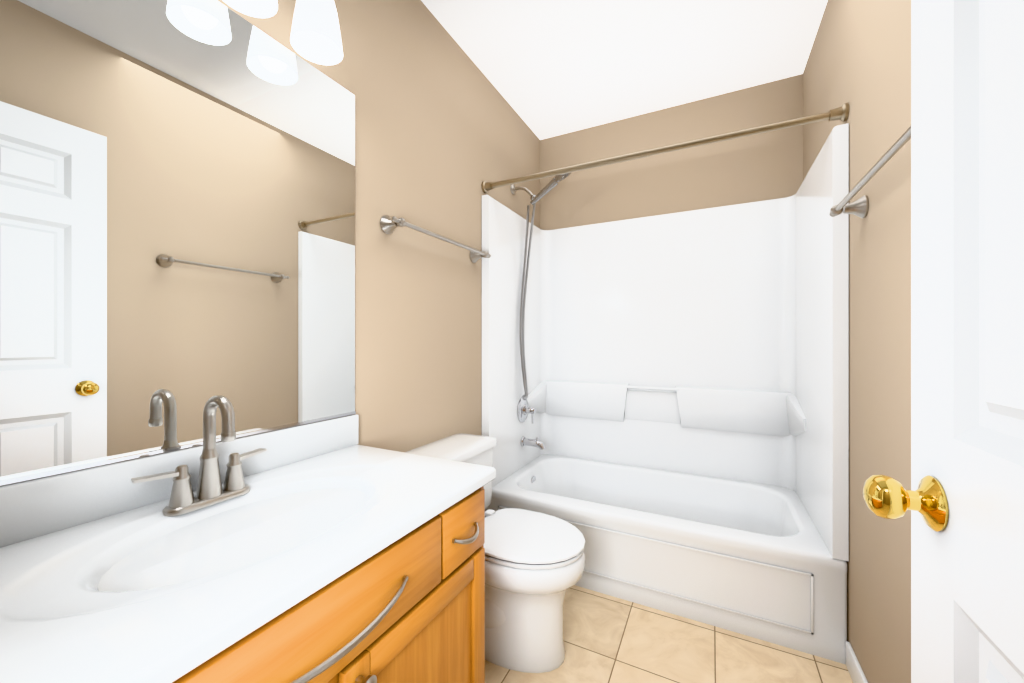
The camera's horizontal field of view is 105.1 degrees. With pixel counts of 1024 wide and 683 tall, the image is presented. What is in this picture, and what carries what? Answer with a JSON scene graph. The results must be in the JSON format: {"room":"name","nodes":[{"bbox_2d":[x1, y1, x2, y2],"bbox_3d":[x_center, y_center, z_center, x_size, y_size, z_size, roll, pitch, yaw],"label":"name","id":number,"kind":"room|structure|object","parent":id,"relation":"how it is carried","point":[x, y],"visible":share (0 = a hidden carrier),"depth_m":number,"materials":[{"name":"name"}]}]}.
{"room":"bathroom","nodes":[
{"label":"bathroom","id":0,"kind":"room"},
{"bbox_2d":[3,0,539,485],"bbox_3d":[-0.693,-0.143,1.150,0.100,2.580,3.940,0,0,27],"label":"wall","id":1,"kind":"structure","parent":0,"point":[443,130],"depth_m":1.64,"materials":[{"name":"beige paint"}]},
{"bbox_2d":[0,0,355,485],"bbox_3d":[-0.763,-0.296,0.890,0.010,1.084,1.002,0,0,27],"label":"mirror","id":2,"kind":"object","parent":1,"relation":"attached to","point":[177,215],"visible":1,"depth_m":0.87,"materials":[{"name":"clear glass"}]},
{"bbox_2d":[222,0,277,17],"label":"sconce","id":3,"kind":"object","parent":1,"relation":"attached to","point":[253,8],"depth_m":0.98,"materials":[{"name":"white glass"}]},
{"bbox_2d":[290,0,342,64],"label":"sconce","id":4,"kind":"object","parent":1,"relation":"attached to","point":[315,36],"depth_m":1.08,"materials":[{"name":"white glass"}]},
{"bbox_2d":[380,215,490,262],"bbox_3d":[-0.295,-0.438,1.722,0.088,0.070,0.694,0,0,27],"label":"towel rail","id":5,"kind":"object","parent":1,"relation":"attached to","point":[388,225],"visible":1,"depth_m":1.52,"materials":[{"name":"silver metal"}]},
{"bbox_2d":[421,0,827,139],"bbox_3d":[0.030,-1.483,0.781,1.724,0.100,3.940,0,0,27],"label":"ceiling","id":6,"kind":"structure","parent":0,"point":[550,68],"depth_m":1.93,"materials":[{"name":"paint"}]},
{"bbox_2d":[485,585,852,682],"bbox_3d":[0.030,1.197,0.781,1.724,0.100,3.940,0,0,27],"label":"floor","id":7,"kind":"structure","parent":0,"point":[608,639],"depth_m":1.44,"materials":[{"name":"tile"}]},
{"bbox_2d":[0,395,495,682],"bbox_3d":[-0.506,0.632,0.759,0.580,1.030,1.006,0,0,27],"label":"bathroom vanity","id":8,"kind":"object","parent":7,"relation":"on","point":[328,551],"visible":1,"depth_m":0.71,"materials":[{"name":"brown wood"}]},
{"bbox_2d":[131,395,266,516],"bbox_3d":[-0.645,0.236,0.858,0.116,0.238,0.256,0,0,27],"label":"faucet","id":9,"kind":"object","parent":8,"relation":"on","point":[210,495],"depth_m":0.86,"materials":[{"name":"silver metal"}]},
{"bbox_2d":[405,433,584,672],"bbox_3d":[-0.060,0.790,1.529,0.696,0.713,0.480,0,0,27],"label":"toilet","id":10,"kind":"object","parent":7,"relation":"on","point":[534,564],"visible":0.67,"depth_m":1.37,"materials":[{"name":"ceramic"}]},
{"bbox_2d":[482,123,848,663],"bbox_3d":[0.696,0.073,2.090,1.520,2.148,0.799,0,0,27],"label":"shower","id":11,"kind":"object","parent":7,"relation":"on","point":[665,410],"visible":0.88,"depth_m":2.17,"materials":[{"name":"plastic"}]},
{"bbox_2d":[517,396,535,423],"bbox_3d":[0.104,0.421,2.405,0.086,0.158,0.156,0,0,27],"label":"shower valve","id":12,"kind":"object","parent":11,"relation":"in","point":[524,408],"depth_m":2.39,"materials":[{"name":"silver metal"}]},
{"bbox_2d":[520,436,545,450],"bbox_3d":[0.133,0.619,2.390,0.151,0.074,0.060,0,0,27],"label":"tub spout","id":13,"kind":"object","parent":11,"relation":"in","point":[524,441],"depth_m":2.38,"materials":[{"name":"silver metal"}]},
{"bbox_2d":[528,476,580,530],"bbox_3d":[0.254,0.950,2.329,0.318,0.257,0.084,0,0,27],"label":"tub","id":14,"kind":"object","parent":11,"relation":"in","point":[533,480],"depth_m":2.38,"materials":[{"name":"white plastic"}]},
{"bbox_2d":[481,103,848,192],"bbox_3d":[0.529,-0.828,1.762,1.522,0.060,0.060,0,0,27],"label":"rail","id":15,"kind":"object","parent":11,"relation":"attached to","point":[841,113],"visible":1,"depth_m":1.66,"materials":[{"name":"silver metal"}]},
{"bbox_2d":[540,74,802,229],"bbox_3d":[0.902,-0.143,2.492,1.524,2.580,0.100,0,0,27],"label":"wall","id":16,"kind":"structure","parent":0,"point":[758,167],"depth_m":2.37,"materials":[{"name":"beige paint"}]},
{"bbox_2d":[803,0,910,682],"bbox_3d":[0.754,-0.143,0.413,0.100,2.580,3.940,0,0,27],"label":"wall","id":17,"kind":"structure","parent":0,"point":[859,60],"depth_m":1.17,"materials":[{"name":"beige paint"}]},
{"bbox_2d":[846,641,867,682],"bbox_3d":[0.772,1.105,0.572,0.012,0.085,1.838,0,0,27],"label":"baseboard","id":18,"kind":"structure","parent":17,"relation":"attached to","point":[856,673],"depth_m":1.29,"materials":[{"name":"white paint"}]},
{"bbox_2d":[829,126,910,217],"bbox_3d":[0.946,-0.428,1.000,0.088,0.070,0.694,0,0,27],"label":"towel rail","id":19,"kind":"object","parent":17,"relation":"attached to","point":[859,207],"visible":0.42,"depth_m":1.11,"materials":[{"name":"silver metal"}]},
{"bbox_3d":[-0.156,-1.185,-0.044,0.812,0.495,0.100,0,0,27],"label":"wall","id":20,"kind":"structure","parent":0,"visible":0},
{"bbox_2d":[863,0,1023,682],"bbox_3d":[0.391,0.110,0.182,0.171,2.050,0.807,0,0,27],"label":"door","id":21,"kind":"structure","parent":20,"relation":"in","point":[962,499],"depth_m":0.44,"materials":[{"name":"paint"}]}
]}

